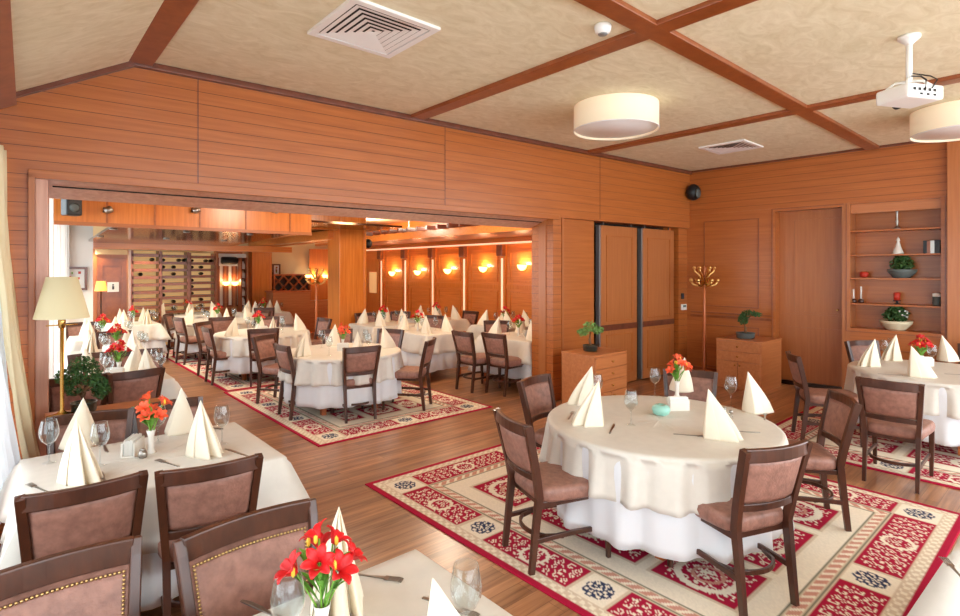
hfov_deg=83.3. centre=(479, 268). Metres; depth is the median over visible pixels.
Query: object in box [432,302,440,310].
flower bouquet
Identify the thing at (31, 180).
trim
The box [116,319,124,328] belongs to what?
folded napkin
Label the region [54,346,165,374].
tablecloth
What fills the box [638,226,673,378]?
partition panel
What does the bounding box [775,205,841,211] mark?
lintel
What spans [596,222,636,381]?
partition panel
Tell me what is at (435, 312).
folded napkin
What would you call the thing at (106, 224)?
trim
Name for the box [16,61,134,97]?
trim
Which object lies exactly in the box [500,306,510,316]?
flower bouquet
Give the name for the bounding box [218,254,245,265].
sign
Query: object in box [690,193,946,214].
trim
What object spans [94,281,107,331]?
floor lamp
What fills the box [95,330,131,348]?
dining chair
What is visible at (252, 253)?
trim
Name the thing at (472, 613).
fork
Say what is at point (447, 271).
wall sconce
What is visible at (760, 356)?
base cabinet
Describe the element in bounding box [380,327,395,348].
folded napkin
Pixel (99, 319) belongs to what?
flower bouquet
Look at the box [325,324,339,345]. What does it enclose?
folded napkin
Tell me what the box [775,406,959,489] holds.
patterned rug
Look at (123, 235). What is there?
ceiling
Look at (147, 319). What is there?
folded napkin
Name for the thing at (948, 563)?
fork
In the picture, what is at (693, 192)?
wall speaker
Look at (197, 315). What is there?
tablecloth
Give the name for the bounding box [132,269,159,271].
shelf
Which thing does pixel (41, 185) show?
trim
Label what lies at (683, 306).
thermostat
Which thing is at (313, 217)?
wall
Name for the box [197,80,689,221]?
trim
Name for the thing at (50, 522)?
dining chair
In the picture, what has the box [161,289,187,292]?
shelf
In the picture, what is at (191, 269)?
shelf
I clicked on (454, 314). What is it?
folded napkin
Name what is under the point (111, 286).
paper sign
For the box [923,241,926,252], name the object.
book
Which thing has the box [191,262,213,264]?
shelf
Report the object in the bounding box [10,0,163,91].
ceiling
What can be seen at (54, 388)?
dining chair
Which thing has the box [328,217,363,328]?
column
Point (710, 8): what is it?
ceiling beam
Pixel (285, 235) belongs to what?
wall
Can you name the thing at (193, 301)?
shelf
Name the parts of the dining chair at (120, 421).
leg, backrest, rail, leg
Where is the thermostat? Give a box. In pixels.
[681,304,686,309]
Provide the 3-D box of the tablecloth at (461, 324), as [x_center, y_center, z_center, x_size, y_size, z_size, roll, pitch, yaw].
[-0.928,1.216,11.541,1.222,0.303,1.230,0,0,-41]
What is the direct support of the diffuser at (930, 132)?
attached to the ceiling lamp at (940, 122)
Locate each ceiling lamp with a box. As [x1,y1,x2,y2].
[574,93,659,140]
[909,100,959,142]
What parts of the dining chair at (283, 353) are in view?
leg, rail, backrest, rail, leg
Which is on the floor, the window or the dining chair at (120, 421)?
the dining chair at (120, 421)
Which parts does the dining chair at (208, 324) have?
leg, rail, backrest, leg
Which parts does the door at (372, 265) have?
glass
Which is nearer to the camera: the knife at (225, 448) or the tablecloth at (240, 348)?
the knife at (225, 448)
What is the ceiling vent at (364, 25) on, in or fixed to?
in the ceiling at (812, 51)
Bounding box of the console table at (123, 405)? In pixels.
[44,397,160,454]
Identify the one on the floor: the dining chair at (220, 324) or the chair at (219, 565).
the chair at (219, 565)
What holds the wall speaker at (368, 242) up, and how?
attached to the column
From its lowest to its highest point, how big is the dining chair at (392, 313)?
0.888 m
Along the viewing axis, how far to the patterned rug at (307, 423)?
6.69 m
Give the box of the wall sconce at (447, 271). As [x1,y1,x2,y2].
[444,268,451,273]
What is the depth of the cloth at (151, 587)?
2.60 m
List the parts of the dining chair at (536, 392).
leg, rail, backrest, seat, rail, leg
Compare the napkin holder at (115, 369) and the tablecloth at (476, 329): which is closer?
the napkin holder at (115, 369)
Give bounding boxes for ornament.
[892,237,903,253]
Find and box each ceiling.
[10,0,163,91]
[89,227,287,252]
[155,0,959,170]
[311,220,401,231]
[366,218,410,224]
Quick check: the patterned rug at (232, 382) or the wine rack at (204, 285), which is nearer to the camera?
the patterned rug at (232, 382)
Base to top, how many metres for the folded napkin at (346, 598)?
0.300 m
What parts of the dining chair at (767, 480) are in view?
leg, seat, leg, seat frame, rail, backrest, rail, leg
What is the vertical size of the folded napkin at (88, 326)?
0.300 m
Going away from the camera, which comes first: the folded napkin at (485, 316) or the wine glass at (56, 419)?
the wine glass at (56, 419)
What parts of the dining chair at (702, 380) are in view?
leg, backrest, rail, leg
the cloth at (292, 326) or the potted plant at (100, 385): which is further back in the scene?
the cloth at (292, 326)
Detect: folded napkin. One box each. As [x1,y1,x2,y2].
[56,419,103,486]
[58,398,98,450]
[79,318,87,336]
[80,329,90,351]
[82,320,95,339]
[82,347,88,363]
[82,352,95,374]
[85,332,98,352]
[110,316,117,327]
[116,309,121,320]
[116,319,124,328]
[120,310,129,325]
[122,327,129,348]
[124,343,141,371]
[126,329,141,349]
[138,308,145,321]
[138,347,155,369]
[142,309,151,324]
[161,303,164,315]
[164,388,193,435]
[184,308,193,323]
[185,303,190,315]
[185,400,223,459]
[209,301,219,312]
[209,306,215,316]
[223,308,229,316]
[224,317,238,336]
[242,301,251,311]
[243,306,253,319]
[252,301,257,313]
[254,316,264,328]
[266,300,272,307]
[269,317,276,327]
[275,301,281,311]
[293,331,310,357]
[294,313,306,330]
[310,507,363,615]
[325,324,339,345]
[352,331,362,346]
[357,309,367,323]
[375,311,385,325]
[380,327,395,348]
[384,307,390,321]
[397,308,403,323]
[398,314,408,329]
[414,312,424,328]
[415,305,422,318]
[421,316,431,333]
[427,578,459,615]
[432,307,438,314]
[441,314,452,331]
[451,306,460,318]
[477,310,488,324]
[488,317,501,333]
[503,311,514,327]
[515,315,525,332]
[522,310,530,325]
[526,321,531,340]
[567,366,593,405]
[572,381,603,427]
[669,357,693,392]
[703,389,742,442]
[742,372,773,414]
[857,339,880,366]
[880,335,902,360]
[907,346,936,378]
[936,336,959,361]
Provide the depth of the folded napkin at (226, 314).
10.70 m
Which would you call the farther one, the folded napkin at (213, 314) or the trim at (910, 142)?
the folded napkin at (213, 314)
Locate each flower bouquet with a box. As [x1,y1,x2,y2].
[95,314,110,327]
[104,339,133,361]
[106,323,127,340]
[128,305,137,316]
[132,391,172,430]
[213,303,222,313]
[252,310,265,323]
[259,298,266,306]
[273,518,367,607]
[337,322,350,338]
[379,305,387,316]
[411,309,423,321]
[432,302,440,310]
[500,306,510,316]
[512,314,524,327]
[665,353,692,380]
[908,334,933,355]
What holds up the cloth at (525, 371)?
on the dining table
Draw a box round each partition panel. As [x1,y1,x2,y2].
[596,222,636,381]
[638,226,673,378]
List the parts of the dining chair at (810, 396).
leg, rail, backrest, rail, leg, seat frame, seat, leg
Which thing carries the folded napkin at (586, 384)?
on the tablecloth at (658, 465)
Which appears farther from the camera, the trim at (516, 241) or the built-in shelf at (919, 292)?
the trim at (516, 241)
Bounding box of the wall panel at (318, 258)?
[309,249,327,299]
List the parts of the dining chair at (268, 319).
rail, backrest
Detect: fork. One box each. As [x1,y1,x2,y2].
[25,482,47,491]
[156,459,179,466]
[358,573,403,582]
[422,596,479,615]
[673,433,702,436]
[938,556,959,576]
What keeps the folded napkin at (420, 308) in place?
on the tablecloth at (461, 324)
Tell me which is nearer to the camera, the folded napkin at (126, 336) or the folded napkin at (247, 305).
the folded napkin at (126, 336)
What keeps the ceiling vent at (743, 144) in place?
in the ceiling at (812, 51)
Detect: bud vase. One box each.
[146,429,156,453]
[313,598,330,615]
[674,380,679,395]
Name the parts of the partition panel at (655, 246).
moulding, rail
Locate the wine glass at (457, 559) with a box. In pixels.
[450,559,481,615]
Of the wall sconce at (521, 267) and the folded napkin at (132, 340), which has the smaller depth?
the folded napkin at (132, 340)
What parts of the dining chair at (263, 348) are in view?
leg, rail, backrest, rail, seat frame, seat, leg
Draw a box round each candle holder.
[858,286,863,302]
[893,292,900,303]
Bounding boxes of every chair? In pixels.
[0,535,141,615]
[14,470,148,562]
[46,408,134,454]
[49,372,109,411]
[66,321,97,340]
[67,351,117,374]
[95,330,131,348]
[107,366,164,403]
[116,348,162,366]
[131,396,202,437]
[154,453,263,615]
[163,313,195,358]
[171,316,204,364]
[172,498,317,615]
[193,321,226,376]
[201,326,248,384]
[205,316,234,360]
[247,328,279,386]
[251,334,289,406]
[254,307,274,315]
[254,316,279,327]
[260,310,271,315]
[272,342,333,420]
[311,317,331,344]
[321,328,352,343]
[330,345,381,423]
[354,312,375,322]
[376,328,404,348]
[382,337,435,410]
[390,311,410,320]
[425,315,443,327]
[451,330,500,392]
[462,310,478,331]
[481,332,523,396]
[483,320,508,375]
[493,408,610,575]
[517,373,555,447]
[663,369,717,401]
[667,439,812,615]
[785,351,861,446]
[787,389,861,531]
[844,340,880,362]
[855,376,934,493]
[957,343,959,363]
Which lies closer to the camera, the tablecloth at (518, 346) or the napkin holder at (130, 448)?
the napkin holder at (130, 448)
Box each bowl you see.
[652,403,670,415]
[879,319,913,330]
[887,269,917,277]
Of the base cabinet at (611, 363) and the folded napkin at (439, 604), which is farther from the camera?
the base cabinet at (611, 363)
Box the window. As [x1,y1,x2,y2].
[54,225,57,370]
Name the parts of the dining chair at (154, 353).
rail, backrest, leg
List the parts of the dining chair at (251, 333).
leg, rail, backrest, leg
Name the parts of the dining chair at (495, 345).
leg, rail, backrest, rail, leg, seat frame, seat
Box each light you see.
[103,206,113,213]
[191,207,200,213]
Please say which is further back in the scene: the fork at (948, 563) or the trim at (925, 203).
the trim at (925, 203)
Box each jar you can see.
[932,293,940,305]
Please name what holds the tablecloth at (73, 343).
on the cloth
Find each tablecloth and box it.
[0,422,309,569]
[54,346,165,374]
[59,372,186,399]
[64,336,142,354]
[104,321,170,340]
[161,312,221,329]
[173,317,253,338]
[210,327,311,357]
[233,311,294,324]
[253,549,512,615]
[277,343,403,386]
[349,320,415,342]
[395,327,462,355]
[407,317,470,330]
[466,322,528,340]
[471,332,531,364]
[539,395,788,517]
[844,360,959,419]
[907,536,959,615]
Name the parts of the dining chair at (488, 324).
rail, backrest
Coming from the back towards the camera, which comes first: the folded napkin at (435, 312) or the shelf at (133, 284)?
the shelf at (133, 284)
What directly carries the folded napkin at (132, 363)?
on the tablecloth at (171, 388)
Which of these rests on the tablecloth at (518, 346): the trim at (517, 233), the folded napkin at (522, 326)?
the folded napkin at (522, 326)
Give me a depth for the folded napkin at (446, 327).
9.13 m
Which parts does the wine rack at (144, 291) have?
panel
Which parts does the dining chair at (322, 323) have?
leg, seat, backrest, rail, leg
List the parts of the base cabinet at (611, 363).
door, drawer, drawer, drawer, door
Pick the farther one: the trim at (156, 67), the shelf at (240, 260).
the shelf at (240, 260)
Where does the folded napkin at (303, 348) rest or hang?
on the tablecloth at (311, 370)
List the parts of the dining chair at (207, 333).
rail, leg, backrest, leg, seat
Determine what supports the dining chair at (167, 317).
on the patterned rug at (190, 358)
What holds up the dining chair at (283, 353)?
on the patterned rug at (307, 423)
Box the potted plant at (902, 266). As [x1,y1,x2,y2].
[887,253,917,277]
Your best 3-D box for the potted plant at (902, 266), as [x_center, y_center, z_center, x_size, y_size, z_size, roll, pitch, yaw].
[5.792,-0.047,7.414,0.344,0.340,0.340,0,0,-4]
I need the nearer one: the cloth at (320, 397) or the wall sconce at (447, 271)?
the cloth at (320, 397)
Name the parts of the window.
frame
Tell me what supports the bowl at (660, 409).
on the tablecloth at (658, 465)
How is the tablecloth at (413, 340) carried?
on the cloth at (443, 361)
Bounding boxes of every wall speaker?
[61,199,81,215]
[366,239,371,247]
[686,184,700,199]
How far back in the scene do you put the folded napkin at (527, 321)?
10.13 m
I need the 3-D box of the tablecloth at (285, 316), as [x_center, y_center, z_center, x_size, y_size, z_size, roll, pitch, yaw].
[-5.389,1.216,13.367,1.292,0.303,1.135,0,0,-41]
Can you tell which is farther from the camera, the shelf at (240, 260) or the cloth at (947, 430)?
the shelf at (240, 260)
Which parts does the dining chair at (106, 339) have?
leg, backrest, rail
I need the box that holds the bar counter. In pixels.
[265,290,327,332]
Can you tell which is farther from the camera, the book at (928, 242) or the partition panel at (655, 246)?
the partition panel at (655, 246)
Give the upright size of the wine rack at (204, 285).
2.200 m
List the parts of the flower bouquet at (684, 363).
flower, flower, flower, flower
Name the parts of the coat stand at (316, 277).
post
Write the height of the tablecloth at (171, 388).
0.303 m
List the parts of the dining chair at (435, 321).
rail, backrest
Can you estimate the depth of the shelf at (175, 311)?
12.66 m
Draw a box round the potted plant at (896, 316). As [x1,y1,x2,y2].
[879,306,913,330]
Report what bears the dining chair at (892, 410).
on the floor
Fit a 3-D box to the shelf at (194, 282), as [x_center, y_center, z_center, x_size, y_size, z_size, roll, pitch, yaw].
[-7.059,0.350,13.672,0.576,0.064,0.320,0,0,-41]
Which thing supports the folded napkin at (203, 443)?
on the tablecloth at (280, 483)
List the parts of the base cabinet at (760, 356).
door, drawer, drawer, door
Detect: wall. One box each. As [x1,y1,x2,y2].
[0,67,689,227]
[49,198,68,378]
[54,199,310,231]
[69,225,92,322]
[93,226,327,301]
[93,249,127,320]
[248,242,269,307]
[265,235,300,239]
[311,215,338,229]
[366,221,670,322]
[564,219,593,350]
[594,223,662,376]
[671,228,686,367]
[687,142,946,368]
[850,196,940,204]
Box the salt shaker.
[138,448,147,458]
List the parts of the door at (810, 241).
moulding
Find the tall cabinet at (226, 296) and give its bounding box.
[214,251,241,316]
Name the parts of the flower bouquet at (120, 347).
flower, flower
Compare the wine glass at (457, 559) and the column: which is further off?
the column
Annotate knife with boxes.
[101,442,108,451]
[225,448,247,456]
[240,600,280,615]
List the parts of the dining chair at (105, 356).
leg, rail, backrest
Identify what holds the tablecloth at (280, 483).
on the cloth at (151, 587)
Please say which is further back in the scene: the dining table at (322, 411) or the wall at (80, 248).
the wall at (80, 248)
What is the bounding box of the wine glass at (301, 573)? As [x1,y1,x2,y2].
[270,573,305,614]
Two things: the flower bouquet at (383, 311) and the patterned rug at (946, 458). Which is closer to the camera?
the patterned rug at (946, 458)
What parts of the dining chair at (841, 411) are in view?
seat, seat frame, leg, rail, backrest, rail, leg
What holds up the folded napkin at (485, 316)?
on the tablecloth at (476, 329)
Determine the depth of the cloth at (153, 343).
10.39 m
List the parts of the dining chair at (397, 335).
leg, backrest, rail, leg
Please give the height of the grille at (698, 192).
0.170 m
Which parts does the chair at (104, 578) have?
nail trim, backrest, leg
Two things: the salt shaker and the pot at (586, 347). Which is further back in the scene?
the pot at (586, 347)
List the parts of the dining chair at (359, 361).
leg, seat frame, seat, rail, rail, backrest, leg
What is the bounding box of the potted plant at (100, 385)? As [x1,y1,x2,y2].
[53,356,111,411]
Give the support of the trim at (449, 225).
attached to the wall at (481, 301)
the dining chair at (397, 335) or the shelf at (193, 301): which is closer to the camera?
the dining chair at (397, 335)
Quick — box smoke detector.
[594,21,611,36]
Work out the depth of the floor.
4.90 m
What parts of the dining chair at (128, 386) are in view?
leg, backrest, rail, leg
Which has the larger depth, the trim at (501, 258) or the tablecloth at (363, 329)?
the trim at (501, 258)
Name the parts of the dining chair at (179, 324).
leg, rail, backrest, leg, seat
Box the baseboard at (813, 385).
[781,379,841,388]
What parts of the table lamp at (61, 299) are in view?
lamp shade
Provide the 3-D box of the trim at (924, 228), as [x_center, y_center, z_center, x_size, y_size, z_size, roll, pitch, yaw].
[5.759,-0.538,7.480,0.300,0.022,0.994,0,0,-44]
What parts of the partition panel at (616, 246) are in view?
rail, moulding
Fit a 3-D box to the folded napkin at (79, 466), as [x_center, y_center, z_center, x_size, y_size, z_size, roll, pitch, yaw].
[-1.991,0.916,2.707,0.234,0.300,0.169,0,0,34]
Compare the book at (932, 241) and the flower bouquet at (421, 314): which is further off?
the flower bouquet at (421, 314)
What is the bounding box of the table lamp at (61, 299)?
[33,277,89,417]
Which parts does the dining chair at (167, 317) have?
leg, backrest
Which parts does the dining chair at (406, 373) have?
seat, seat frame, leg, backrest, leg, rail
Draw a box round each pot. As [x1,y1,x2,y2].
[70,399,97,411]
[583,344,597,351]
[736,332,754,338]
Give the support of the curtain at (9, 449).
hanging from the wall
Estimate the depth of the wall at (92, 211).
8.02 m
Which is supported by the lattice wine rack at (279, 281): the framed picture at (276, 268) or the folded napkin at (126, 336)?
the framed picture at (276, 268)
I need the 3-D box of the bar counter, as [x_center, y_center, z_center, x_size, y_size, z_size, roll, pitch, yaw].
[-4.977,1.200,15.373,2.067,1.200,0.600,0,0,-41]
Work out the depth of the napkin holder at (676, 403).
4.05 m
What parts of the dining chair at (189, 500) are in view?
leg, seat, rail, rail, backrest, leg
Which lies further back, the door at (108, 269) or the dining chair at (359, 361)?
the door at (108, 269)
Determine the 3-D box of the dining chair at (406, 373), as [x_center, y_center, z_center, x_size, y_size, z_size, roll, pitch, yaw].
[-0.914,1.348,7.027,0.653,0.888,0.468,0,0,9]
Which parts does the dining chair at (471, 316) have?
backrest, rail, leg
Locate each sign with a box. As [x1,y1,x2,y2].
[107,282,118,291]
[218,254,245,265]
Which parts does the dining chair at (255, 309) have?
rail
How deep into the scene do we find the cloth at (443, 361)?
8.82 m
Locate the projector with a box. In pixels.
[876,32,942,109]
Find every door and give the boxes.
[97,258,125,331]
[366,259,379,317]
[779,208,841,386]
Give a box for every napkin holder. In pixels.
[102,344,117,351]
[105,367,124,372]
[121,433,144,457]
[337,343,348,350]
[667,396,689,410]
[923,357,933,365]
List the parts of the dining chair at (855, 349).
leg, backrest, rail, leg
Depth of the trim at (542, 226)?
7.50 m
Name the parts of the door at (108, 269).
moulding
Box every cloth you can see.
[0,544,178,610]
[140,340,167,352]
[174,323,248,353]
[212,338,291,373]
[278,354,401,408]
[279,324,293,327]
[401,350,468,372]
[468,364,531,379]
[553,441,794,564]
[853,374,959,446]
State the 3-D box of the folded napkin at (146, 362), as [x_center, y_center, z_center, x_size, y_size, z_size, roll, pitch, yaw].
[-3.199,0.916,5.239,0.234,0.300,0.169,0,0,27]
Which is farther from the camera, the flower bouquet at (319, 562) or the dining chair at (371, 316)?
the dining chair at (371, 316)
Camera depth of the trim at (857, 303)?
7.41 m
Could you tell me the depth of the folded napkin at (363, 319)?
10.51 m
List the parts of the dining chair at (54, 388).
leg, backrest, rail, leg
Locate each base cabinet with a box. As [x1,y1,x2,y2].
[561,347,626,403]
[716,334,781,391]
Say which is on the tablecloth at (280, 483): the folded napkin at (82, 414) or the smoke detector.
the folded napkin at (82, 414)
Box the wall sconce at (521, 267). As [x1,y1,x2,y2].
[517,264,526,270]
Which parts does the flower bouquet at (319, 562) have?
flower, flower, flower, flower, flower, flower, flower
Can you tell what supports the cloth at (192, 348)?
on the dining table
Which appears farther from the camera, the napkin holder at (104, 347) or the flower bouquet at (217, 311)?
the flower bouquet at (217, 311)
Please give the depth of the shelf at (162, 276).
12.73 m
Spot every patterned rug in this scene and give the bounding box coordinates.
[163,345,204,362]
[176,360,279,391]
[224,381,491,446]
[365,444,959,615]
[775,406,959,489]
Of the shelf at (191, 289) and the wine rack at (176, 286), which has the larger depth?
the shelf at (191, 289)
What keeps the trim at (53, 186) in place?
attached to the wall at (134, 122)
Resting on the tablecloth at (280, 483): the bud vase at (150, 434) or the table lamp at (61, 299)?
the bud vase at (150, 434)
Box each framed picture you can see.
[69,267,86,289]
[272,264,280,273]
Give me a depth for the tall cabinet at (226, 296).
14.34 m
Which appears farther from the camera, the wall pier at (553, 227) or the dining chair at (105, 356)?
the wall pier at (553, 227)
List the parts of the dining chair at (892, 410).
leg, leg, rail, backrest, rail, seat frame, seat, leg, leg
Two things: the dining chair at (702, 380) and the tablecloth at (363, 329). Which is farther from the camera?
the tablecloth at (363, 329)
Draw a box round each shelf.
[132,253,158,256]
[132,261,158,263]
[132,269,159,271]
[132,276,159,278]
[132,283,158,286]
[132,298,159,301]
[132,312,159,316]
[134,290,158,293]
[134,305,159,308]
[161,255,186,257]
[161,262,186,264]
[161,269,187,270]
[161,275,186,278]
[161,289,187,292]
[162,282,186,285]
[162,296,187,299]
[162,302,187,306]
[165,309,185,313]
[190,275,214,277]
[190,281,214,283]
[190,288,213,290]
[191,256,214,258]
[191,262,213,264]
[191,269,214,270]
[191,294,214,297]
[191,300,214,303]
[194,306,209,309]
[238,258,246,311]
[855,208,940,331]
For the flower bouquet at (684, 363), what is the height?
0.330 m
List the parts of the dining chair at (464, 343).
leg, rail, backrest, rail, leg, seat frame, seat, leg, leg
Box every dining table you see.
[242,374,246,379]
[320,404,377,415]
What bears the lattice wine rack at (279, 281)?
attached to the wall panel at (318, 258)
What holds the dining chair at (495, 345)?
on the floor
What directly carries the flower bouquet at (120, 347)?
in the bud vase
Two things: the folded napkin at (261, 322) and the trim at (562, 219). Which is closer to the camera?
the trim at (562, 219)
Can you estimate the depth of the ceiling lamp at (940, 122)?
5.65 m
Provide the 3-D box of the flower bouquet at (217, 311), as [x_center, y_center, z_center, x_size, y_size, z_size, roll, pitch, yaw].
[-5.419,0.865,11.132,0.189,0.335,0.225,0,0,18]
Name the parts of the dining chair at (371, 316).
rail, backrest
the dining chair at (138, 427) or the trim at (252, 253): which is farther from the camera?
the trim at (252, 253)
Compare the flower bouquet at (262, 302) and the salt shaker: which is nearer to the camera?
the salt shaker
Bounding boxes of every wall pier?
[6,171,27,459]
[532,217,560,400]
[842,203,854,388]
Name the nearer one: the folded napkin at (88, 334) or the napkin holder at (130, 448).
the napkin holder at (130, 448)
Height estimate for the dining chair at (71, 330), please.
0.888 m
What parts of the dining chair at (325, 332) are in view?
leg, rail, backrest, leg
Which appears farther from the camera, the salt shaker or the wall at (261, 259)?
the wall at (261, 259)
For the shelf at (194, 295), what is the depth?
13.62 m
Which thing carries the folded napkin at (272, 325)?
on the tablecloth at (240, 348)
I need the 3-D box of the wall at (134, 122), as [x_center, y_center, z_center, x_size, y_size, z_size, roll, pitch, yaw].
[-0.143,-1.205,6.740,9.386,0.990,0.421,0,0,-38]
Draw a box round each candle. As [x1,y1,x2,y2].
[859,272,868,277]
[894,292,899,299]
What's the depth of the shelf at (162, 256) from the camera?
12.59 m
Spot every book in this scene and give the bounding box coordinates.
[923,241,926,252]
[927,241,931,252]
[930,240,933,252]
[934,240,940,252]
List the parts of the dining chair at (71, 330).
leg, rail, backrest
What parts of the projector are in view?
ceiling plate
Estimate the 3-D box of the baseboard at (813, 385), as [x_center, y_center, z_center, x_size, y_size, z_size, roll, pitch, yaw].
[5.077,1.770,8.264,0.140,0.060,0.889,0,0,-44]
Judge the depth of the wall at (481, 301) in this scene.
13.72 m
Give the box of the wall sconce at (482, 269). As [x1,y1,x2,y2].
[479,266,487,271]
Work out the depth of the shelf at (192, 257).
13.64 m
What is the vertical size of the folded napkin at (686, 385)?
0.300 m
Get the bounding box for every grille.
[598,32,607,36]
[696,188,700,197]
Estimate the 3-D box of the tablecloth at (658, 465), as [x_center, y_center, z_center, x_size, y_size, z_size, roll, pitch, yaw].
[1.265,1.217,3.799,1.667,0.306,1.667,0,0,44]
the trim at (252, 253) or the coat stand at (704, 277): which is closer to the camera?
the coat stand at (704, 277)
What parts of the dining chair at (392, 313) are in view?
backrest, rail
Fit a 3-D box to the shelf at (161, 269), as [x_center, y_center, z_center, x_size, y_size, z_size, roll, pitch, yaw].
[-7.228,0.025,12.728,0.561,0.064,0.320,0,0,-41]
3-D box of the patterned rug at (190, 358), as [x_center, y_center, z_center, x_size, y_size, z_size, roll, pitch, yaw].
[-5.949,1.795,12.239,2.350,0.008,3.140,0,0,-41]
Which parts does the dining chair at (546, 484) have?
leg, rail, backrest, rail, leg, seat, seat frame, leg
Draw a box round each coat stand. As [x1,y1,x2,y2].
[305,268,326,339]
[689,266,719,370]
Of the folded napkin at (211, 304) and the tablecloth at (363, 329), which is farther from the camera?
the folded napkin at (211, 304)
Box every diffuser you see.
[575,119,657,137]
[911,125,959,139]
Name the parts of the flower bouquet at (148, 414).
flower, flower, flower, flower, flower, flower, flower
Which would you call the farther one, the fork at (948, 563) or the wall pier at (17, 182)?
the wall pier at (17, 182)
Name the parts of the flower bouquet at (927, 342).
flower, flower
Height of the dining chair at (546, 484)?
0.888 m
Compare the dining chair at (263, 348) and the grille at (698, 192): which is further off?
the grille at (698, 192)
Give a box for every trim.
[0,0,16,108]
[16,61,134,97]
[28,173,34,429]
[35,179,48,455]
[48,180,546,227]
[53,186,541,222]
[54,202,311,234]
[93,243,291,252]
[95,249,126,254]
[129,0,198,65]
[134,63,691,174]
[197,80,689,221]
[251,230,332,245]
[251,246,271,309]
[271,241,327,246]
[315,225,531,245]
[326,230,531,245]
[339,216,365,324]
[366,241,531,250]
[372,223,477,234]
[375,243,528,250]
[377,244,505,258]
[380,245,531,318]
[381,258,502,314]
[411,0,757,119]
[539,220,545,374]
[561,218,563,398]
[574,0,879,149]
[588,74,959,153]
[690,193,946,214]
[690,196,945,371]
[692,141,919,172]
[851,198,940,213]
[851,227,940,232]
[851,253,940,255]
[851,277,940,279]
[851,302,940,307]
[947,141,959,363]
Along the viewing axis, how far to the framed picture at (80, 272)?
10.15 m
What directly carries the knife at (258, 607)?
on the tablecloth at (382, 597)
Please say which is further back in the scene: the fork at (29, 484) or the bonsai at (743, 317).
the bonsai at (743, 317)
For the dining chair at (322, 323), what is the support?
on the patterned rug at (232, 382)
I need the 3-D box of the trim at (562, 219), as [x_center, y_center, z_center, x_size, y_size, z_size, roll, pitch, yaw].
[1.141,0.545,7.457,0.032,2.510,0.015,0,0,-38]
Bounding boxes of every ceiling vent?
[307,0,440,58]
[698,139,762,154]
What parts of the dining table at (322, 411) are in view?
leg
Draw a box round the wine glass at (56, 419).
[38,419,59,463]
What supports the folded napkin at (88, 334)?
on the tablecloth at (99, 350)
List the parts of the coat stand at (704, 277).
post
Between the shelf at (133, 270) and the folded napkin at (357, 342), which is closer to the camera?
the folded napkin at (357, 342)
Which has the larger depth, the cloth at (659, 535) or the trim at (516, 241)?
the trim at (516, 241)
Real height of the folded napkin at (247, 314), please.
0.300 m
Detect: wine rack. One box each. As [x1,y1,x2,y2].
[128,250,160,323]
[161,252,188,344]
[189,253,215,311]
[272,274,310,299]
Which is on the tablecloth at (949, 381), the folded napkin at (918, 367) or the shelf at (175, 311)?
the folded napkin at (918, 367)
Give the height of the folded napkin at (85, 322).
0.300 m
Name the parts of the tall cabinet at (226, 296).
glass pane, door frame, glass pane, door frame, door frame, glass pane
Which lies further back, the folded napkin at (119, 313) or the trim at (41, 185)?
the folded napkin at (119, 313)
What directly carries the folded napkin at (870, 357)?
on the tablecloth at (949, 381)
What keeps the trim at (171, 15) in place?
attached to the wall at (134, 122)
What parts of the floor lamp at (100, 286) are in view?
lamp shade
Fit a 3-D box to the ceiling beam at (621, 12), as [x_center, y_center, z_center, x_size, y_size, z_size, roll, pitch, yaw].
[2.413,-1.687,4.845,8.290,0.046,0.160,0,0,-41]
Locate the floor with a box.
[0,332,959,615]
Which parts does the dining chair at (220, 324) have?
rail, backrest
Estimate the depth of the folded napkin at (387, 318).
10.84 m
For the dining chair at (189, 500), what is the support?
on the floor
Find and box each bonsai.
[577,321,603,351]
[736,309,762,338]
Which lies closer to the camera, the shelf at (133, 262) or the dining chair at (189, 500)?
the dining chair at (189, 500)
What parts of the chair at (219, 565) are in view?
leg, rail, backrest, nail trim, leg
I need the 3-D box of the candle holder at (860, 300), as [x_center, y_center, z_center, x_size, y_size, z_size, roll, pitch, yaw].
[5.470,0.367,7.753,0.080,0.240,0.080,0,0,-41]
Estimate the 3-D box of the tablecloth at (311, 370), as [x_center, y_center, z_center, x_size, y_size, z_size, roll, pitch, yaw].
[-1.804,1.217,7.066,1.601,0.306,1.620,0,0,12]
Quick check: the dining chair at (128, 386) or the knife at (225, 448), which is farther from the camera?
the dining chair at (128, 386)
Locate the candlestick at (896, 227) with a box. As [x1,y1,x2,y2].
[893,211,900,228]
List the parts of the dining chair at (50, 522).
leg, rail, backrest, leg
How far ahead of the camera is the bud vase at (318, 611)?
1.49 m
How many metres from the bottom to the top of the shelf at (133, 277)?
0.064 m
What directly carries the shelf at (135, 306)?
attached to the wine rack at (144, 291)
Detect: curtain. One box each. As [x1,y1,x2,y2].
[0,145,39,458]
[0,305,20,523]
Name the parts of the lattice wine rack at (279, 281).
panel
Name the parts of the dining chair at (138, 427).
leg, rail, backrest, leg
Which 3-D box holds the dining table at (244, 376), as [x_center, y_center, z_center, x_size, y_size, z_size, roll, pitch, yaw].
[-3.673,1.433,9.141,1.438,0.716,1.438,0,0,-41]
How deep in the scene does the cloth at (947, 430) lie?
5.00 m
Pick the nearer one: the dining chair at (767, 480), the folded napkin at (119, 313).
the dining chair at (767, 480)
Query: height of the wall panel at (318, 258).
2.400 m
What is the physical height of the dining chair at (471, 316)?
0.888 m

